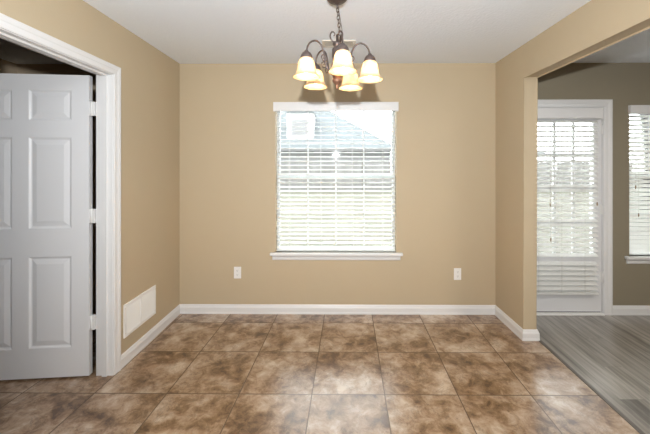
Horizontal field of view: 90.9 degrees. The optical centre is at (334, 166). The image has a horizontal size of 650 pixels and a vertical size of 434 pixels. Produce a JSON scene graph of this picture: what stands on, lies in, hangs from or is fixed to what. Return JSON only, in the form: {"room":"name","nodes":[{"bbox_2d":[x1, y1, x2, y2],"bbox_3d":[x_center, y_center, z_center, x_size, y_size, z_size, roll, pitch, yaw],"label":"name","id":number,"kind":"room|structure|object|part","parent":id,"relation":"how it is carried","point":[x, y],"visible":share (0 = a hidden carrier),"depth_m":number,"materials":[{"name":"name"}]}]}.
{"room":"dining room","nodes":[
{"label":"dining room","id":0,"kind":"room"},
{"bbox_2d":[0,59,95,312],"bbox_3d":[-2.445,0.240,0.057,1.589,2.500,6.480,0,0,0],"label":"wall","id":1,"kind":"structure","parent":0,"point":[5,66],"depth_m":3.14,"materials":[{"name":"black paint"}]},
{"bbox_2d":[0,0,179,354],"bbox_3d":[-1.596,0.210,-0.029,0.111,2.440,6.320,0,0,0],"label":"wall","id":2,"kind":"structure","parent":0,"point":[150,79],"depth_m":2.52,"materials":[{"name":"beige paint"}]},
{"bbox_2d":[0,73,95,379],"bbox_3d":[-2.098,0.398,2.156,0.923,2.041,0.163,0,0,-5],"label":"door","id":3,"kind":"structure","parent":2,"relation":"in","point":[47,215],"depth_m":2.15,"materials":[{"name":"white paint"}]},
{"bbox_3d":[-2.288,-0.417,2.139,0.272,0.208,0.035,0,0,-5],"label":"panel","id":4,"kind":"part","parent":3,"relation":"part of","materials":[{"name":"white paint"}]},
{"bbox_3d":[-2.288,0.108,2.139,0.272,0.618,0.035,0,0,-5],"label":"panel","id":5,"kind":"part","parent":3,"relation":"part of","materials":[{"name":"white paint"}]},
{"bbox_3d":[-2.288,0.912,2.139,0.272,0.618,0.035,0,0,-5],"label":"panel","id":6,"kind":"part","parent":3,"relation":"part of","materials":[{"name":"white paint"}]},
{"bbox_3d":[-1.917,-0.417,2.171,0.272,0.208,0.035,0,0,-5],"label":"panel","id":7,"kind":"part","parent":3,"relation":"part of","materials":[{"name":"white paint"}]},
{"bbox_3d":[-1.917,0.108,2.171,0.272,0.618,0.035,0,0,-5],"label":"panel","id":8,"kind":"part","parent":3,"relation":"part of","materials":[{"name":"white paint"}]},
{"bbox_3d":[-1.917,0.912,2.171,0.272,0.618,0.035,0,0,-5],"label":"panel","id":9,"kind":"part","parent":3,"relation":"part of","materials":[{"name":"white paint"}]},
{"bbox_2d":[0,13,120,376],"bbox_3d":[-1.574,0.365,1.724,0.130,2.130,1.073,0,0,0],"label":"door frame","id":10,"kind":"structure","parent":2,"relation":"attached to","point":[108,75],"depth_m":2.19,"materials":[{"name":"white paint"}]},
{"bbox_2d":[123,285,155,338],"bbox_3d":[-1.518,1.117,2.507,0.010,0.240,0.400,0,0,0],"label":"air vent","id":11,"kind":"object","parent":2,"relation":"in","point":[137,311],"visible":1,"depth_m":2.48,"materials":[{"name":"white metal"}]},
{"bbox_2d":[121,304,179,368],"bbox_3d":[-1.513,1.385,2.695,0.016,0.089,0.872,0,0,0],"label":"baseboard","id":12,"kind":"structure","parent":2,"relation":"attached to","point":[129,354],"depth_m":2.59,"materials":[{"name":"white paint"}]},
{"bbox_2d":[0,313,639,433],"bbox_3d":[-0.735,1.460,-0.035,4.810,0.060,6.320,0,0,0],"label":"floor tile","id":13,"kind":"structure","parent":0,"point":[203,373],"depth_m":2.09,"materials":[{"name":"tile"}]},
{"bbox_2d":[539,340,644,433],"bbox_3d":[1.566,1.427,-0.291,0.028,0.006,5.844,0,0,2],"label":"trim","id":14,"kind":"structure","parent":13,"relation":"on","point":[590,386],"depth_m":2.02,"materials":[{"name":"grey metal"}]},
{"bbox_2d":[0,0,649,63],"bbox_3d":[1.380,-1.060,-0.020,9.240,0.100,6.580,0,0,0],"label":"ceiling","id":15,"kind":"structure","parent":0,"point":[185,31],"depth_m":2.35,"materials":[{"name":"white paint"}]},
{"bbox_2d":[293,0,382,90],"bbox_3d":[0.023,-0.734,1.891,0.518,0.552,0.518,0,0,0],"label":"chandelier","id":16,"kind":"object","parent":15,"relation":"hanging from","point":[309,71],"visible":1,"depth_m":1.85,"materials":[{"name":"white glass"}]},
{"bbox_3d":[-0.160,-0.567,1.813,0.153,0.118,0.153,0,0,0],"label":"lamp shade","id":17,"kind":"part","parent":16,"relation":"part of","materials":[{"name":"white glass"}]},
{"bbox_3d":[-0.123,-0.567,2.038,0.153,0.118,0.153,0,0,0],"label":"lamp shade","id":18,"kind":"part","parent":16,"relation":"part of","materials":[{"name":"white glass"}]},
{"bbox_3d":[-0.087,-0.640,1.850,0.174,0.181,0.010,0,0,-27],"label":"arm","id":19,"kind":"part","parent":16,"relation":"part of","materials":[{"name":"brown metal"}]},
{"bbox_3d":[-0.066,-0.640,1.980,0.010,0.181,0.174,0,0,-45],"label":"arm","id":20,"kind":"part","parent":16,"relation":"part of","materials":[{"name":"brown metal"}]},
{"bbox_3d":[0.030,-0.640,1.789,0.010,0.181,0.174,0,0,-9],"label":"arm","id":21,"kind":"part","parent":16,"relation":"part of","materials":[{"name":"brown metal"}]},
{"bbox_3d":[0.042,-0.567,1.708,0.153,0.118,0.153,0,0,0],"label":"lamp shade","id":22,"kind":"part","parent":16,"relation":"part of","materials":[{"name":"white glass"}]},
{"bbox_3d":[0.102,-0.567,2.072,0.153,0.118,0.153,0,0,0],"label":"lamp shade","id":23,"kind":"part","parent":16,"relation":"part of","materials":[{"name":"white glass"}]},
{"bbox_3d":[0.124,-0.640,1.882,0.174,0.181,0.010,0,0,9],"label":"arm","id":24,"kind":"part","parent":16,"relation":"part of","materials":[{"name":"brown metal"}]},
{"bbox_3d":[0.205,-0.567,1.868,0.153,0.118,0.153,0,0,0],"label":"lamp shade","id":25,"kind":"part","parent":16,"relation":"part of","materials":[{"name":"white glass"}]},
{"bbox_2d":[322,40,355,46],"bbox_3d":[0.033,-1.005,2.607,0.270,0.010,0.135,0,0,0],"label":"ceiling vent","id":26,"kind":"object","parent":15,"relation":"in","point":[325,43],"visible":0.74,"depth_m":2.59,"materials":[{"name":"white metal"}]},
{"bbox_2d":[180,63,649,304],"bbox_3d":[2.247,0.240,3.184,7.751,2.500,0.160,0,0,0],"label":"wall","id":27,"kind":"structure","parent":0,"point":[445,120],"depth_m":3.12,"materials":[{"name":"beige paint"}]},
{"bbox_2d":[234,267,240,277],"bbox_3d":[-0.949,1.031,3.122,0.070,0.114,0.009,0,0,0],"label":"wall outlet","id":28,"kind":"object","parent":27,"relation":"attached to","point":[237,270],"visible":1,"depth_m":3.12,"materials":[{"name":"white plastic"}]},
{"bbox_2d":[270,111,402,259],"bbox_3d":[0.016,0.143,3.171,1.283,1.523,0.187,0,0,0],"label":"window","id":29,"kind":"structure","parent":27,"relation":"in","point":[282,255],"depth_m":3.21,"materials":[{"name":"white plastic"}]},
{"bbox_2d":[273,102,398,250],"bbox_3d":[0.010,0.100,3.139,1.212,1.456,0.107,0,0,0],"label":"window blind","id":30,"kind":"object","parent":29,"relation":"attached to","point":[277,106],"visible":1,"depth_m":3.15,"materials":[{"name":"white paint"}]},
{"bbox_3d":[0.011,0.820,3.165,1.166,0.018,0.052,0,0,0],"label":"rail","id":31,"kind":"part","parent":30,"relation":"part of","materials":[{"name":"white plastic"}]},
{"bbox_3d":[0.012,-0.249,3.248,1.158,0.718,0.020,0,0,0],"label":"sash","id":32,"kind":"part","parent":29,"relation":"part of","materials":[{"name":"clear glass"}]},
{"bbox_3d":[0.011,0.450,3.225,1.158,0.740,0.020,0,0,0],"label":"sash","id":33,"kind":"part","parent":29,"relation":"part of","materials":[{"name":"white plastic"}]},
{"bbox_2d":[180,304,494,314],"bbox_3d":[0.022,1.385,3.112,3.080,0.089,0.016,0,0,0],"label":"baseboard","id":34,"kind":"structure","parent":27,"relation":"attached to","point":[184,308],"depth_m":3.11,"materials":[{"name":"white paint"}]},
{"bbox_2d":[454,268,460,279],"bbox_3d":[1.193,1.040,3.107,0.070,0.114,0.009,0,0,0],"label":"wall outlet","id":35,"kind":"object","parent":27,"relation":"attached to","point":[457,271],"visible":1,"depth_m":3.11,"materials":[{"name":"white plastic"}]},
{"bbox_2d":[537,119,602,311],"bbox_3d":[2.154,0.426,3.130,0.897,1.980,0.058,0,0,0],"label":"door","id":36,"kind":"structure","parent":27,"relation":"in","point":[545,303],"depth_m":3.11,"materials":[{"name":"white paint"}]},
{"bbox_3d":[2.151,0.210,3.111,0.786,1.374,0.009,0,0,0],"label":"glazing frame","id":37,"kind":"part","parent":36,"relation":"part of","materials":[{"name":"white paint"}]},
{"bbox_2d":[537,108,602,294],"bbox_3d":[2.142,0.329,3.076,0.820,1.786,0.074,0,0,0],"label":"window blind","id":38,"kind":"object","parent":36,"relation":"attached to","point":[585,270],"visible":0.72,"depth_m":3.07,"materials":[{"name":"white paint"}]},
{"bbox_3d":[2.172,0.367,3.083,0.002,1.689,0.050,0,0,0],"label":"ladder cord","id":39,"kind":"part","parent":38,"relation":"part of","materials":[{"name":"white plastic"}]},
{"bbox_3d":[2.133,1.213,3.083,0.782,0.018,0.052,0,0,0],"label":"rail","id":40,"kind":"part","parent":38,"relation":"part of","materials":[{"name":"white plastic"}]},
{"bbox_2d":[537,99,612,315],"bbox_3d":[2.187,0.388,3.174,0.993,2.084,0.182,0,0,0],"label":"door frame","id":41,"kind":"structure","parent":27,"relation":"attached to","point":[606,104],"depth_m":3.09,"materials":[{"name":"white paint"}]},
{"bbox_3d":[2.151,1.423,3.174,0.899,0.014,0.182,0,0,0],"label":"door sill","id":42,"kind":"part","parent":41,"relation":"part of","materials":[{"name":"white paint"}]},
{"bbox_2d":[613,305,649,314],"bbox_3d":[4.352,1.385,3.082,3.339,0.089,0.016,0,0,0],"label":"baseboard","id":43,"kind":"structure","parent":27,"relation":"attached to","point":[617,309],"depth_m":3.09,"materials":[{"name":"white paint"}]},
{"bbox_2d":[624,114,649,263],"bbox_3d":[3.454,0.172,3.147,1.300,1.527,0.187,0,0,0],"label":"window","id":44,"kind":"structure","parent":27,"relation":"in","point":[634,259],"depth_m":3.20,"materials":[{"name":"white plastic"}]},
{"bbox_2d":[628,105,649,254],"bbox_3d":[3.454,0.132,3.115,1.224,1.453,0.105,0,0,0],"label":"window blind","id":45,"kind":"object","parent":44,"relation":"attached to","point":[639,233],"visible":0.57,"depth_m":3.14,"materials":[{"name":"white paint"}]},
{"bbox_3d":[2.922,-0.183,3.108,0.002,0.727,0.002,0,0,0],"label":"lift cord","id":46,"kind":"part","parent":45,"relation":"part of","materials":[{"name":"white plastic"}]},
{"bbox_3d":[3.454,0.849,3.141,1.184,0.018,0.052,0,0,0],"label":"rail","id":47,"kind":"part","parent":45,"relation":"part of","materials":[{"name":"white plastic"}]},
{"bbox_3d":[3.455,-0.236,3.224,1.152,0.664,0.002,0,0,0],"label":"pane","id":48,"kind":"part","parent":44,"relation":"part of","materials":[{"name":"clear glass"}]},
{"bbox_3d":[3.454,0.465,3.201,1.152,0.742,0.002,0,0,0],"label":"pane","id":49,"kind":"part","parent":44,"relation":"part of","materials":[{"name":"clear glass"}]},
{"bbox_2d":[496,0,649,328],"bbox_3d":[1.596,0.210,-0.051,0.112,2.440,6.320,0,0,0],"label":"wall","id":50,"kind":"structure","parent":0,"point":[597,25],"depth_m":2.64,"materials":[{"name":"beige paint"}]},
{"bbox_2d":[495,305,539,340],"bbox_3d":[1.616,1.385,2.868,0.144,0.089,0.481,0,0,0],"label":"baseboard","id":51,"kind":"structure","parent":50,"relation":"attached to","point":[523,334],"depth_m":2.71,"materials":[{"name":"white paint"}]},
{"bbox_2d":[536,315,649,433],"bbox_3d":[3.732,1.460,-0.066,4.534,0.060,6.320,0,0,0],"label":"floor plank","id":52,"kind":"structure","parent":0,"point":[611,353],"depth_m":2.48,"materials":[{"name":"grey wood"}]},
{"label":"outside","id":53,"kind":"structure","parent":0,"visible":0},
{"bbox_2d":[280,174,638,252],"bbox_3d":[10.325,1.665,46.574,140.000,0.330,86.710,0,0,0],"label":"ground","id":54,"kind":"structure","parent":53,"point":[281,193],"depth_m":10.10,"materials":[{"name":"white"}]},
{"bbox_2d":[280,111,390,183],"bbox_3d":[-2.523,-2.185,32.493,16.100,7.370,11.050,0,0,0],"label":"neighbor house","id":55,"kind":"structure","parent":54,"relation":"on","point":[285,116],"depth_m":27.95,"materials":[{"name":"white"}]},
{"bbox_2d":[280,162,632,190],"bbox_3d":[5.315,0.605,20.043,26.450,1.790,0.160,0,0,0],"label":"fence","id":56,"kind":"object","parent":54,"relation":"on","point":[285,163],"visible":0.21,"depth_m":19.99,"materials":[{"name":"white wood"}]},
{"bbox_3d":[-4.260,0.586,20.060,2.400,1.748,0.060,0,0,0],"label":"board panel","id":57,"kind":"part","parent":56,"relation":"part of","materials":[{"name":"white wood"}]},
{"bbox_3d":[-1.860,0.586,20.044,2.400,1.749,0.060,0,0,0],"label":"board panel","id":58,"kind":"part","parent":56,"relation":"part of","materials":[{"name":"white wood"}]},
{"bbox_3d":[-0.660,0.605,20.116,0.100,1.790,0.099,0,0,0],"label":"post","id":59,"kind":"part","parent":56,"relation":"part of","materials":[{"name":"white wood"}]},
{"bbox_3d":[0.540,0.585,20.027,2.400,1.750,0.060,0,0,0],"label":"board panel","id":60,"kind":"part","parent":56,"relation":"part of","materials":[{"name":"white wood"}]},
{"bbox_3d":[2.940,0.585,20.010,2.400,1.749,0.060,0,0,0],"label":"board panel","id":61,"kind":"part","parent":56,"relation":"part of","materials":[{"name":"white wood"}]},
{"bbox_3d":[12.540,0.585,19.943,2.400,1.750,0.060,0,0,0],"label":"board panel","id":62,"kind":"part","parent":56,"relation":"part of","materials":[{"name":"beige wood"}]},
{"bbox_3d":[14.940,0.586,19.926,2.400,1.748,0.060,0,0,0],"label":"board panel","id":63,"kind":"part","parent":56,"relation":"part of","materials":[{"name":"beige wood"}]}
]}

